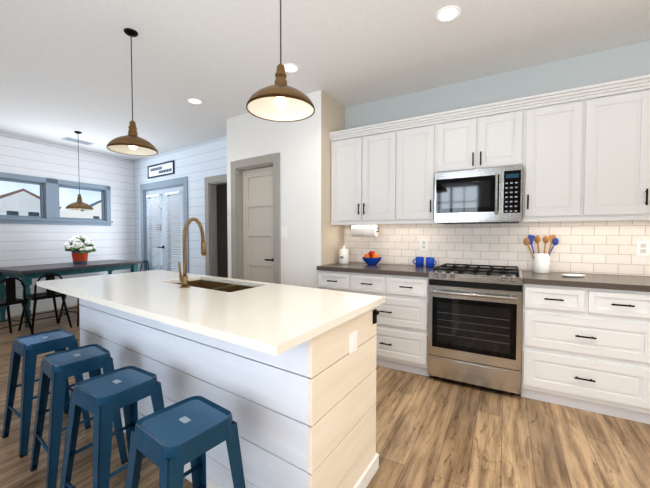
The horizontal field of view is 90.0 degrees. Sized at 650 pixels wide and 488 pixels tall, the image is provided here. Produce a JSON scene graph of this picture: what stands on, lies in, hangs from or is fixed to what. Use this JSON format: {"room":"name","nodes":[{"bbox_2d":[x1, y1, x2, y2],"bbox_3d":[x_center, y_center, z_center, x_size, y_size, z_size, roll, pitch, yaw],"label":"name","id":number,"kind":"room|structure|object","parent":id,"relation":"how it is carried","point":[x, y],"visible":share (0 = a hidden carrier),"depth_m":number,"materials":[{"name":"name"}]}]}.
{"room":"kitchen","nodes":[
{"label":"kitchen","id":0,"kind":"room"},
{"bbox_2d":[0,133,134,309],"bbox_3d":[-5.453,-0.228,3.496,0.120,2.740,7.320,1,2,25],"label":"wall","id":1,"kind":"structure","parent":0,"point":[20,244],"depth_m":5.51,"materials":[{"name":"white wood"}]},
{"bbox_2d":[5,298,80,317],"bbox_3d":[-5.421,1.085,3.446,0.019,0.120,7.184,1,2,25],"label":"baseboard","id":2,"kind":"structure","parent":1,"relation":"attached to","point":[71,302],"depth_m":5.28,"materials":[{"name":"white"}]},
{"bbox_2d":[0,172,112,225],"bbox_3d":[-4.533,-0.698,5.377,0.150,0.755,1.925,1,2,25],"label":"window frames","id":3,"kind":"structure","parent":1,"relation":"in","point":[49,188],"depth_m":5.36,"materials":[{"name":"blue paint"}]},
{"bbox_2d":[147,160,174,178],"bbox_3d":[-3.051,-1.373,6.025,0.915,0.235,0.021,1,2,35],"label":"picture frame","id":4,"kind":"object","parent":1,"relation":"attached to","point":[166,168],"visible":1,"depth_m":6.00,"materials":[{"name":"black"}]},
{"bbox_2d":[146,186,183,271],"bbox_3d":[-2.995,0.013,6.064,1.370,2.090,0.115,1,2,35],"label":"door blinds","id":5,"kind":"object","parent":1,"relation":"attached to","point":[165,193],"visible":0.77,"depth_m":6.06,"materials":[{"name":"grey paint"}]},
{"bbox_2d":[134,136,226,274],"bbox_3d":[-2.043,-0.287,5.432,4.485,2.740,0.120,1,2,35],"label":"wall","id":6,"kind":"structure","parent":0,"point":[199,161],"depth_m":5.47,"materials":[{"name":"white wood"}]},
{"bbox_2d":[140,174,226,275],"bbox_3d":[-2.487,-0.042,5.742,2.830,2.230,0.140,1,2,35],"label":"door frames","id":7,"kind":"structure","parent":6,"relation":"in","point":[211,183],"depth_m":5.29,"materials":[{"name":"grey wood"}]},
{"bbox_2d":[217,184,227,277],"bbox_3d":[-1.068,-0.296,5.721,1.540,2.740,1.480,1,2,35],"label":"wall","id":8,"kind":"structure","parent":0,"point":[222,241],"depth_m":5.78,"materials":[{"name":"grey paint"}]},
{"bbox_2d":[226,91,316,287],"bbox_3d":[-0.651,-0.240,3.895,1.464,2.740,0.110,1,2,35],"label":"wall","id":9,"kind":"structure","parent":0,"point":[248,135],"depth_m":3.63,"materials":[{"name":"white paint"}]},
{"bbox_2d":[231,153,280,283],"bbox_3d":[-0.829,0.039,4.019,0.846,2.179,0.135,1,2,35],"label":"door frame","id":10,"kind":"structure","parent":9,"relation":"in","point":[269,160],"depth_m":4.09,"materials":[{"name":"grey wood"}]},
{"bbox_2d":[242,166,273,282],"bbox_3d":[-0.801,0.092,4.059,0.619,2.056,0.040,1,2,35],"label":"door","id":11,"kind":"structure","parent":10,"relation":"in","point":[257,183],"depth_m":4.06,"materials":[{"name":"white wood"}]},
{"bbox_2d":[281,227,286,237],"bbox_3d":[-0.466,-0.129,3.695,0.090,0.120,0.010,1,2,35],"label":"switch plate","id":12,"kind":"object","parent":9,"relation":"attached to","point":[283,229],"visible":1,"depth_m":3.69,"materials":[{"name":"white plastic"}]},
{"bbox_2d":[312,90,320,287],"bbox_3d":[0.075,-0.234,3.712,0.110,2.740,0.640,1,2,30],"label":"wall","id":13,"kind":"structure","parent":0,"point":[319,91],"depth_m":3.42,"materials":[{"name":"white paint"}]},
{"bbox_2d":[0,0,649,160],"bbox_3d":[-2.123,-1.586,2.133,13.100,0.060,8.900,1,2,31],"label":"ceiling","id":14,"kind":"structure","parent":0,"point":[65,65],"depth_m":2.64,"materials":[{"name":"paint"}]},
{"bbox_2d":[65,131,93,209],"bbox_3d":[-3.610,-1.074,4.767,0.332,1.126,0.332,1,2,31],"label":"pendant lamp","id":15,"kind":"object","parent":14,"relation":"hanging from","point":[79,205],"visible":1,"depth_m":4.74,"materials":[{"name":"gold metal"}]},
{"bbox_2d":[106,28,157,155],"bbox_3d":[-1.432,-1.129,2.412,0.332,0.870,0.332,1,2,31],"label":"pendant lamp","id":16,"kind":"object","parent":14,"relation":"hanging from","point":[130,144],"visible":1,"depth_m":2.40,"materials":[{"name":"gold metal"}]},
{"bbox_2d":[246,0,314,121],"bbox_3d":[-0.215,-1.096,1.577,0.332,0.886,0.332,1,2,31],"label":"pendant lamp","id":17,"kind":"object","parent":14,"relation":"hanging from","point":[278,102],"visible":1,"depth_m":1.62,"materials":[{"name":"gold metal"}]},
{"bbox_2d":[0,305,649,487],"bbox_3d":[-2.123,1.212,2.219,13.100,0.060,8.900,1,2,31],"label":"floor","id":18,"kind":"structure","parent":0,"point":[431,432],"depth_m":1.97,"materials":[{"name":"brown wood"}]},
{"bbox_2d":[0,277,33,333],"bbox_3d":[-3.815,0.758,3.823,0.432,0.753,0.432,1,2,17],"label":"dining chair","id":19,"kind":"object","parent":18,"relation":"on","point":[10,299],"visible":0.98,"depth_m":3.81,"materials":[{"name":"black metal"}]},
{"bbox_2d":[18,273,71,330],"bbox_3d":[-3.676,0.745,4.266,0.432,0.753,0.432,1,2,31],"label":"dining chair","id":20,"kind":"object","parent":18,"relation":"on","point":[50,276],"visible":0.86,"depth_m":4.19,"materials":[{"name":"black metal"}]},
{"bbox_2d":[2,329,90,457],"bbox_3d":[-1.750,0.883,2.042,0.344,0.610,0.344,1,2,33],"label":"stool","id":21,"kind":"object","parent":18,"relation":"on","point":[29,347],"visible":0.84,"depth_m":1.97,"materials":[{"name":"blue paint"}]},
{"bbox_2d":[58,294,79,325],"bbox_3d":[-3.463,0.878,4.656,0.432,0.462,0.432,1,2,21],"label":"dining chair","id":22,"kind":"object","parent":18,"relation":"on","point":[78,304],"visible":0.31,"depth_m":4.47,"materials":[{"name":"black metal"}]},
{"bbox_2d":[0,260,141,327],"bbox_3d":[-3.972,0.706,5.169,0.860,0.770,1.690,1,2,25],"label":"dining table","id":23,"kind":"object","parent":18,"relation":"on","point":[27,273],"visible":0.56,"depth_m":4.66,"materials":[{"name":"teal wood"}]},
{"bbox_2d":[63,234,96,263],"bbox_3d":[-3.943,0.077,5.239,0.436,0.483,0.431,1,2,25],"label":"flower pot","id":24,"kind":"object","parent":23,"relation":"on","point":[79,252],"visible":1,"depth_m":5.16,"materials":[{"name":"orange"}]},
{"bbox_2d":[30,344,127,487],"bbox_3d":[-1.323,0.892,1.744,0.344,0.610,0.344,1,2,38],"label":"stool","id":25,"kind":"object","parent":18,"relation":"on","point":[56,367],"visible":0.88,"depth_m":1.68,"materials":[{"name":"blue paint"}]},
{"bbox_2d":[60,366,163,487],"bbox_3d":[-0.912,0.901,1.434,0.344,0.610,0.344,1,2,31],"label":"stool","id":26,"kind":"object","parent":18,"relation":"on","point":[101,395],"visible":0.89,"depth_m":1.37,"materials":[{"name":"blue paint"}]},
{"bbox_2d":[140,260,148,270],"bbox_3d":[-3.566,0.688,6.119,0.432,0.753,0.432,1,2,35],"label":"dining chair","id":27,"kind":"object","parent":18,"relation":"on","point":[144,261],"visible":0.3,"depth_m":6.25,"materials":[{"name":"blue paint"}]},
{"bbox_2d":[125,396,244,487],"bbox_3d":[-0.487,0.910,1.140,0.344,0.610,0.344,1,2,37],"label":"stool","id":28,"kind":"object","parent":18,"relation":"on","point":[176,435],"visible":1,"depth_m":1.10,"materials":[{"name":"blue paint"}]},
{"bbox_2d":[36,270,384,487],"bbox_3d":[-0.845,0.730,2.002,2.324,0.922,0.886,1,2,35],"label":"kitchen island","id":29,"kind":"object","parent":18,"relation":"on","point":[294,367],"visible":0.86,"depth_m":1.47,"materials":[{"name":"white"}]},
{"bbox_2d":[36,270,384,355],"bbox_3d":[-0.845,0.284,1.988,2.324,0.030,0.885,1,2,35],"label":"island countertop","id":30,"kind":"structure","parent":29,"relation":"on","point":[270,318],"depth_m":1.53,"materials":[{"name":"stone"}]},
{"bbox_2d":[178,217,205,287],"bbox_3d":[-0.847,0.048,2.071,0.099,0.436,0.189,1,2,35],"label":"faucet","id":31,"kind":"object","parent":30,"relation":"on","point":[184,279],"visible":1,"depth_m":2.01,"materials":[{"name":"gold metal"}]},
{"bbox_2d":[175,280,253,291],"bbox_3d":[-0.757,0.394,2.200,0.785,0.201,0.353,1,2,35],"label":"sink","id":32,"kind":"object","parent":30,"relation":"in","point":[220,285],"depth_m":2.38,"materials":[{"name":"metal"}]},
{"bbox_2d":[428,263,522,394],"bbox_3d":[1.320,0.685,2.848,0.686,0.955,0.717,1,2,30],"label":"stove","id":33,"kind":"object","parent":18,"relation":"on","point":[475,313],"visible":1,"depth_m":2.58,"materials":[{"name":"silver metal"}]},
{"bbox_2d":[317,262,649,423],"bbox_3d":[1.472,0.704,2.798,3.247,0.920,0.656,1,2,30],"label":"base cabinet","id":34,"kind":"object","parent":18,"relation":"on","point":[586,339],"visible":0.77,"depth_m":2.34,"materials":[{"name":"white wood"}]},
{"bbox_2d":[339,246,348,263],"bbox_3d":[0.211,0.118,3.619,0.108,0.200,0.110,1,2,30],"label":"canister","id":35,"kind":"object","parent":34,"relation":"on","point":[343,253],"visible":1,"depth_m":3.58,"materials":[{"name":"white ceramic"}]},
{"bbox_2d":[362,251,381,264],"bbox_3d":[0.503,0.147,3.485,0.216,0.151,0.216,1,2,30],"label":"fruit bowl","id":36,"kind":"object","parent":34,"relation":"on","point":[371,258],"visible":0.99,"depth_m":3.43,"materials":[{"name":"blue ceramic"}]},
{"bbox_2d":[412,257,423,266],"bbox_3d":[0.950,0.179,3.306,0.108,0.097,0.082,1,2,30],"label":"mug","id":37,"kind":"object","parent":34,"relation":"on","point":[419,260],"visible":1,"depth_m":3.27,"materials":[{"name":"blue ceramic"}]},
{"bbox_2d":[426,257,436,267],"bbox_3d":[1.052,0.182,3.211,0.108,0.097,0.082,1,2,30],"label":"mug","id":38,"kind":"object","parent":34,"relation":"on","point":[429,260],"visible":1,"depth_m":3.18,"materials":[{"name":"blue ceramic"}]},
{"bbox_2d":[523,235,558,272],"bbox_3d":[1.841,0.081,2.782,0.250,0.326,0.120,1,2,30],"label":"utensil crock","id":39,"kind":"object","parent":34,"relation":"on","point":[541,261],"visible":1,"depth_m":2.74,"materials":[{"name":"white ceramic"}]},
{"bbox_2d":[561,274,584,276],"bbox_3d":[1.918,0.244,2.510,0.169,0.016,0.100,0,2,11],"label":"spoon rest","id":40,"kind":"object","parent":34,"relation":"on","point":[566,275],"visible":1,"depth_m":2.48,"materials":[{"name":"white ceramic"}]},
{"bbox_2d":[321,90,344,264],"bbox_3d":[0.097,-0.232,3.640,0.010,2.740,0.540,1,2,29],"label":"wall","id":41,"kind":"structure","parent":0,"point":[332,112],"depth_m":3.52,"materials":[{"name":"white paint"}]},
{"bbox_2d":[345,41,649,275],"bbox_3d":[2.543,-0.200,2.595,5.320,2.740,0.120,1,2,30],"label":"wall","id":42,"kind":"structure","parent":0,"point":[630,61],"depth_m":2.97,"materials":[{"name":"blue paint"}]},
{"bbox_2d":[328,74,649,224],"bbox_3d":[1.538,-0.683,2.868,3.249,0.994,0.395,1,2,30],"label":"upper cabinet","id":43,"kind":"object","parent":42,"relation":"attached to","point":[583,152],"visible":0.99,"depth_m":2.63,"materials":[{"name":"white wood"}]},
{"bbox_2d":[350,225,379,236],"bbox_3d":[0.431,-0.143,3.542,0.342,0.126,0.124,1,2,30],"label":"paper towel","id":44,"kind":"object","parent":43,"relation":"attached to","point":[356,230],"visible":1,"depth_m":3.49,"materials":[{"name":"white paper"}]},
{"bbox_2d":[434,165,522,223],"bbox_3d":[1.379,-0.415,2.933,0.682,0.452,0.453,1,2,30],"label":"microwave","id":45,"kind":"object","parent":43,"relation":"attached to","point":[490,195],"visible":1,"depth_m":2.77,"materials":[{"name":"silver metal"}]},
{"bbox_2d":[344,220,649,275],"bbox_3d":[1.651,0.002,3.046,3.289,0.467,0.012,1,2,30],"label":"tile backsplash","id":46,"kind":"structure","parent":42,"relation":"attached to","point":[595,247],"depth_m":2.99,"materials":[{"name":"white tile"}]},
{"bbox_2d":[420,239,426,249],"bbox_3d":[1.031,0.005,3.399,0.063,0.106,0.007,1,2,30],"label":"outlet","id":47,"kind":"object","parent":46,"relation":"attached to","point":[423,242],"depth_m":3.40,"materials":[{"name":"white plastic"}]},
{"bbox_2d":[637,241,649,255],"bbox_3d":[2.492,0.036,2.545,0.071,0.111,0.007,1,2,30],"label":"outlet","id":48,"kind":"object","parent":46,"relation":"attached to","point":[643,248],"depth_m":2.54,"materials":[{"name":"white plastic"}]},
{"label":"outside","id":49,"kind":"structure","parent":0,"visible":0},
{"bbox_2d":[0,181,161,209],"bbox_3d":[-26.979,-10.113,27.921,0.001,23.000,46.000,1,2,25],"label":"sky","id":50,"kind":"structure","parent":49,"point":[67,196],"depth_m":31.61,"materials":[{"name":"white"}]},
{"bbox_2d":[170,194,182,271],"bbox_3d":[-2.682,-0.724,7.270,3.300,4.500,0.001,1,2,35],"label":"window blinds","id":51,"kind":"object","parent":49,"point":[174,194],"depth_m":7.94,"materials":[{"name":"white plastic"}]},
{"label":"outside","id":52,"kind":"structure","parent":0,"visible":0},
{"bbox_2d":[0,188,161,265],"bbox_3d":[-12.381,-0.623,16.878,4.876,3.707,13.000,1,2,25],"label":"houses","id":53,"kind":"structure","parent":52,"point":[22,202],"depth_m":14.35}
]}

